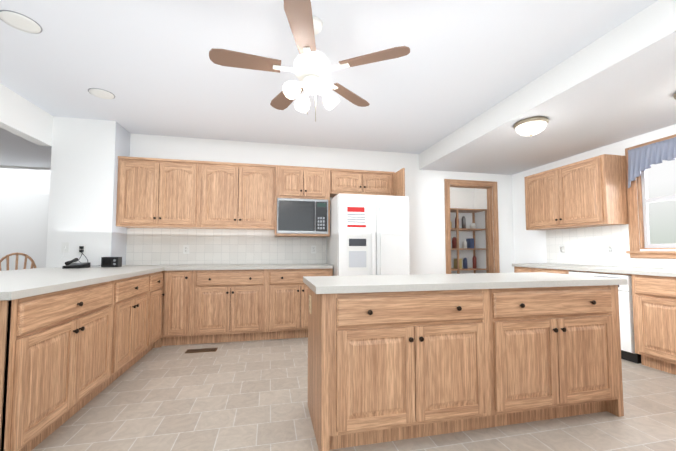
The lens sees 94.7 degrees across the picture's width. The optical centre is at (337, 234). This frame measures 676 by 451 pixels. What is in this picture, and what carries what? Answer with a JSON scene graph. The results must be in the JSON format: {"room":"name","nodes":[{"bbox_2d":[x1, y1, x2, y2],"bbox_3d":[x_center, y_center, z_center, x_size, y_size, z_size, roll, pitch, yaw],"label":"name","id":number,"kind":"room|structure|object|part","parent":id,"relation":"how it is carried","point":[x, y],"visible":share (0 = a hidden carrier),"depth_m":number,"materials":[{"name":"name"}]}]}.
{"room":"kitchen","nodes":[
{"label":"kitchen","id":0,"kind":"room"},
{"bbox_2d":[0,84,675,274],"bbox_3d":[-1.749,-0.173,1.864,10.960,2.750,9.440,1,-3,-12],"label":"wall","id":1,"kind":"structure","parent":0,"point":[70,195],"depth_m":4.54,"materials":[{"name":"white paint"}]},
{"bbox_2d":[61,242,68,252],"bbox_3d":[-3.103,0.148,3.542,0.072,0.116,0.014,1,-3,-12],"label":"outlet","id":2,"kind":"object","parent":1,"relation":"attached to","point":[65,245],"visible":1,"depth_m":3.54,"materials":[{"name":"white plastic"}]},
{"bbox_2d":[78,244,85,253],"bbox_3d":[-2.938,0.170,3.580,0.072,0.116,0.008,1,-3,-12],"label":"outlet","id":3,"kind":"object","parent":1,"relation":"attached to","point":[84,249],"visible":0.56,"depth_m":3.58,"materials":[{"name":"white plastic"}]},
{"bbox_2d":[126,228,325,264],"bbox_3d":[-1.459,0.170,4.314,2.618,0.479,0.006,1,-3,-12],"label":"tile backsplash","id":4,"kind":"structure","parent":1,"relation":"attached to","point":[161,246],"depth_m":4.27,"materials":[{"name":"white tile"}]},
{"bbox_2d":[183,245,188,253],"bbox_3d":[-2.035,0.201,4.178,0.072,0.116,0.008,1,-3,-12],"label":"outlet","id":5,"kind":"object","parent":4,"relation":"attached to","point":[185,249],"visible":1,"depth_m":4.17,"materials":[{"name":"white plastic"}]},
{"bbox_2d":[311,246,315,252],"bbox_3d":[-0.355,0.219,4.546,0.072,0.116,0.008,1,-3,-12],"label":"outlet","id":6,"kind":"object","parent":4,"relation":"attached to","point":[313,249],"visible":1,"depth_m":4.54,"materials":[{"name":"white plastic"}]},
{"bbox_2d":[116,156,404,236],"bbox_3d":[-0.918,0.191,4.096,3.583,2.250,0.660,1,-3,-12],"label":"upper cabinets","id":7,"kind":"object","parent":1,"relation":"attached to","point":[170,193],"visible":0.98,"depth_m":4.01,"materials":[{"name":"brown wood"}]},
{"bbox_2d":[277,198,327,233],"bbox_3d":[-0.499,-0.237,4.316,0.678,0.464,0.393,1,-3,-12],"label":"microwave","id":8,"kind":"object","parent":7,"relation":"attached to","point":[302,216],"visible":0.98,"depth_m":4.16,"materials":[{"name":"silver metal"}]},
{"bbox_2d":[444,179,499,273],"bbox_3d":[2.196,0.238,5.168,0.980,2.265,0.142,1,-3,-12],"label":"door frame","id":9,"kind":"structure","parent":1,"relation":"attached to","point":[493,228],"depth_m":5.20,"materials":[{"name":"brown wood"}]},
{"bbox_2d":[524,154,627,229],"bbox_3d":[3.059,-0.492,4.139,0.357,0.800,1.150,1,-3,-12],"label":"upper cabinet","id":10,"kind":"object","parent":1,"relation":"attached to","point":[591,192],"visible":0.98,"depth_m":3.84,"materials":[{"name":"brown wood"}]},
{"bbox_2d":[546,224,675,268],"bbox_3d":[3.578,0.075,2.559,0.006,0.489,4.300,1,-3,-12],"label":"tile backsplash","id":11,"kind":"structure","parent":1,"relation":"attached to","point":[587,245],"depth_m":3.95,"materials":[{"name":"white tile"}]},
{"bbox_2d":[559,245,563,253],"bbox_3d":[3.164,0.212,4.409,0.008,0.116,0.072,1,-3,-12],"label":"electrical outlet","id":12,"kind":"object","parent":11,"relation":"attached to","point":[561,249],"visible":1,"depth_m":4.41,"materials":[{"name":"white plastic"}]},
{"bbox_2d":[607,244,613,253],"bbox_3d":[3.303,0.180,3.775,0.008,0.116,0.072,1,-3,-12],"label":"electrical outlet","id":13,"kind":"object","parent":11,"relation":"attached to","point":[610,249],"visible":1,"depth_m":3.77,"materials":[{"name":"white plastic"}]},
{"bbox_2d":[625,134,675,258],"bbox_3d":[3.728,-0.444,2.041,0.150,1.270,3.246,1,-3,-12],"label":"window","id":14,"kind":"structure","parent":1,"relation":"in","point":[636,225],"depth_m":3.49,"materials":[{"name":"brown wood"}]},
{"bbox_2d":[628,137,675,187],"bbox_3d":[3.390,-0.764,3.200,0.065,0.443,0.753,1,-3,-12],"label":"valance","id":15,"kind":"object","parent":14,"relation":"attached to","point":[643,158],"visible":1,"depth_m":3.38,"materials":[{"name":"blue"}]},
{"bbox_3d":[3.770,-0.452,1.987,0.040,1.052,3.122,1,-3,-12],"label":"window sash","id":16,"kind":"part","parent":14,"relation":"part of","materials":[{"name":"white wood"}]},
{"bbox_2d":[0,0,675,174],"bbox_3d":[-1.749,-1.371,1.925,10.960,0.350,9.440,1,-3,-12],"label":"ceiling","id":17,"kind":"structure","parent":0,"point":[464,85],"depth_m":2.64,"materials":[{"name":"white paint"}]},
{"bbox_2d":[0,10,42,33],"bbox_3d":[-2.147,-1.433,2.107,0.218,0.006,0.218,1,-3,-12],"label":"recessed light","id":18,"kind":"object","parent":17,"relation":"in","point":[19,21],"visible":1,"depth_m":2.10,"materials":[{"name":"white plastic"}]},
{"bbox_2d":[88,88,114,98],"bbox_3d":[-2.327,-1.384,3.070,0.218,0.006,0.218,1,-3,-12],"label":"recessed light","id":19,"kind":"object","parent":17,"relation":"in","point":[100,93],"visible":1,"depth_m":3.05,"materials":[{"name":"white plastic"}]},
{"bbox_2d":[209,0,409,121],"bbox_3d":[-0.217,-1.092,2.084,1.206,0.690,1.243,1,-3,-12],"label":"ceiling fan","id":20,"kind":"object","parent":17,"relation":"hanging from","point":[313,68],"visible":1,"depth_m":2.00,"materials":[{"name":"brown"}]},
{"bbox_2d":[513,116,548,136],"bbox_3d":[1.951,-1.060,3.151,0.310,0.145,0.310,1,-3,-12],"label":"ceiling light","id":21,"kind":"object","parent":17,"relation":"attached to","point":[531,126],"visible":1,"depth_m":3.07,"materials":[{"name":"white glass"}]},
{"bbox_2d":[31,337,675,450],"bbox_3d":[0.462,1.239,1.560,6.740,0.100,8.040,1,-3,-12],"label":"floor","id":22,"kind":"structure","parent":0,"point":[241,396],"depth_m":2.08,"materials":[{"name":"tile"}]},
{"bbox_2d":[0,279,119,450],"bbox_3d":[-1.941,0.768,1.900,0.601,0.876,1.046,1,-3,-12],"label":"base cabinet","id":23,"kind":"object","parent":22,"relation":"on","point":[73,341],"depth_m":1.76,"materials":[{"name":"brown wood"}]},
{"bbox_2d":[0,267,163,302],"bbox_3d":[-2.400,0.339,2.473,1.280,0.040,2.378,1,-3,-12],"label":"countertop","id":24,"kind":"structure","parent":23,"relation":"on","point":[28,281],"depth_m":2.21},
{"bbox_2d":[62,258,90,268],"bbox_3d":[-2.849,0.311,3.402,0.160,0.108,0.200,1,-3,-12],"label":"phone","id":25,"kind":"object","parent":24,"relation":"on","point":[69,264],"visible":1,"depth_m":3.35,"materials":[{"name":"black plastic"}]},
{"bbox_2d":[79,246,99,265],"bbox_3d":[-2.834,0.248,3.554,0.230,0.230,0.065,0,-3,-6],"label":"cord","id":26,"kind":"object","parent":24,"relation":"on","point":[81,248],"depth_m":3.55,"materials":[{"name":"black plastic"}]},
{"bbox_2d":[101,257,121,266],"bbox_3d":[-2.623,0.318,3.610,0.170,0.115,0.110,1,-3,-12],"label":"radio","id":27,"kind":"object","parent":24,"relation":"on","point":[111,261],"visible":1,"depth_m":3.57,"materials":[{"name":"black plastic"}]},
{"bbox_2d":[116,271,147,378],"bbox_3d":[-2.122,0.810,2.721,0.601,0.876,0.822,1,-3,-12],"label":"base cabinet","id":28,"kind":"object","parent":22,"relation":"on","point":[133,288],"depth_m":2.79,"materials":[{"name":"brown wood"}]},
{"bbox_2d":[148,271,167,351],"bbox_3d":[-2.209,0.838,3.285,0.671,0.876,0.503,1,-3,-12],"label":"base cabinet","id":29,"kind":"object","parent":22,"relation":"on","point":[157,280],"depth_m":3.42,"materials":[{"name":"brown wood"}]},
{"bbox_2d":[168,267,199,345],"bbox_3d":[-1.898,0.867,3.841,0.395,0.876,0.671,1,-3,-12],"label":"base cabinet","id":30,"kind":"object","parent":22,"relation":"on","point":[181,284],"depth_m":3.60,"materials":[{"name":"brown wood"}]},
{"bbox_2d":[185,348,217,352],"bbox_3d":[-1.507,1.280,3.442,0.320,0.008,0.120,1,-3,-12],"label":"floor vent","id":31,"kind":"object","parent":22,"relation":"in","point":[201,350],"visible":1,"depth_m":3.43,"materials":[{"name":"brown metal"}]},
{"bbox_2d":[196,267,271,343],"bbox_3d":[-1.348,0.875,3.998,0.932,0.876,0.601,1,-3,-12],"label":"base cabinet","id":32,"kind":"object","parent":22,"relation":"on","point":[233,304],"depth_m":3.73,"materials":[{"name":"brown wood"}]},
{"bbox_2d":[128,263,331,270],"bbox_3d":[-1.399,0.417,4.005,2.608,0.040,0.610,1,-3,-12],"label":"countertop","id":33,"kind":"structure","parent":32,"relation":"on","point":[166,267],"depth_m":3.97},
{"bbox_2d":[272,267,332,338],"bbox_3d":[-0.554,0.884,4.171,0.876,0.876,0.601,1,-3,-12],"label":"base cabinet","id":34,"kind":"object","parent":22,"relation":"on","point":[289,291],"depth_m":3.87,"materials":[{"name":"brown wood"}]},
{"bbox_2d":[326,194,409,275],"bbox_3d":[0.375,0.424,4.234,0.927,1.800,0.865,1,-3,-12],"label":"fridge","id":35,"kind":"object","parent":22,"relation":"on","point":[369,234],"visible":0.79,"depth_m":3.87,"materials":[{"name":"white metal"}]},
{"bbox_2d":[308,284,627,450],"bbox_3d":[0.853,0.781,2.157,2.050,0.876,0.648,1,-3,-12],"label":"kitchen island","id":36,"kind":"object","parent":22,"relation":"on","point":[395,357],"depth_m":1.84,"materials":[{"name":"brown wood"}]},
{"bbox_2d":[309,295,310,313],"bbox_3d":[-0.190,0.476,2.122,0.008,0.116,0.072,1,-3,-12],"label":"outlet","id":37,"kind":"object","parent":36,"relation":"attached to","point":[309,304],"visible":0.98,"depth_m":2.11,"materials":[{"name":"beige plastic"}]},
{"bbox_2d":[303,272,626,295],"bbox_3d":[0.848,0.325,2.203,2.120,0.040,0.669,1,-3,-12],"label":"island countertop","id":38,"kind":"structure","parent":36,"relation":"on","point":[317,284],"depth_m":1.99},
{"bbox_2d":[450,208,488,273],"bbox_3d":[2.092,0.470,5.747,1.260,1.862,0.400,1,-3,-12],"label":"pantry shelves","id":39,"kind":"object","parent":22,"relation":"on","point":[457,229],"visible":0.31,"depth_m":5.68,"materials":[{"name":"brown wood"}]},
{"bbox_2d":[450,216,476,268],"bbox_3d":[2.087,0.342,5.712,1.070,1.368,0.120,1,-3,-12],"label":"bottles","id":40,"kind":"object","parent":39,"relation":"on","point":[468,243],"visible":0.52,"depth_m":5.75,"materials":[{"name":"multicoloured glass"}]},
{"bbox_2d":[514,267,607,273],"bbox_3d":[2.918,0.882,4.141,0.601,0.874,0.850,1,-3,-12],"label":"base cabinet","id":41,"kind":"object","parent":22,"relation":"on","point":[561,270],"depth_m":3.94,"materials":[{"name":"brown wood"}]},
{"bbox_2d":[569,271,640,363],"bbox_3d":[3.053,0.854,3.414,0.552,0.858,0.626,1,-3,-12],"label":"dishwasher","id":42,"kind":"object","parent":22,"relation":"on","point":[628,353],"visible":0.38,"depth_m":3.09,"materials":[{"name":"white metal"}]},
{"bbox_2d":[628,271,675,374],"bbox_3d":[3.251,0.805,2.621,0.601,0.874,0.966,1,-3,-12],"label":"base cabinet","id":43,"kind":"object","parent":22,"relation":"on","point":[654,301],"depth_m":2.85,"materials":[{"name":"brown wood"}]},
{"bbox_2d":[512,263,675,274],"bbox_3d":[3.292,0.337,2.437,0.610,0.038,4.410,1,-3,-12],"label":"countertop","id":44,"kind":"structure","parent":43,"relation":"on","point":[611,270],"depth_m":3.31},
{"bbox_3d":[-5.041,1.214,1.071,4.220,0.100,9.440,1,-3,-12],"label":"floor","id":45,"kind":"structure","parent":0,"visible":0},
{"bbox_2d":[0,252,36,270],"bbox_3d":[-3.932,0.761,3.785,0.475,1.086,0.428,-3,-4,43],"label":"dining chair","id":46,"kind":"object","parent":45,"relation":"on","point":[17,254],"visible":0.23,"depth_m":3.66,"materials":[{"name":"brown wood"}]},
{"label":"outside","id":47,"kind":"structure","parent":0,"visible":0},
{"bbox_2d":[646,158,675,243],"bbox_3d":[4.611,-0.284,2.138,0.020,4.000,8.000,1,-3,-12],"label":"window pane","id":48,"kind":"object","parent":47,"point":[661,179],"depth_m":4.02,"materials":[{"name":"clear glass"}]}
]}

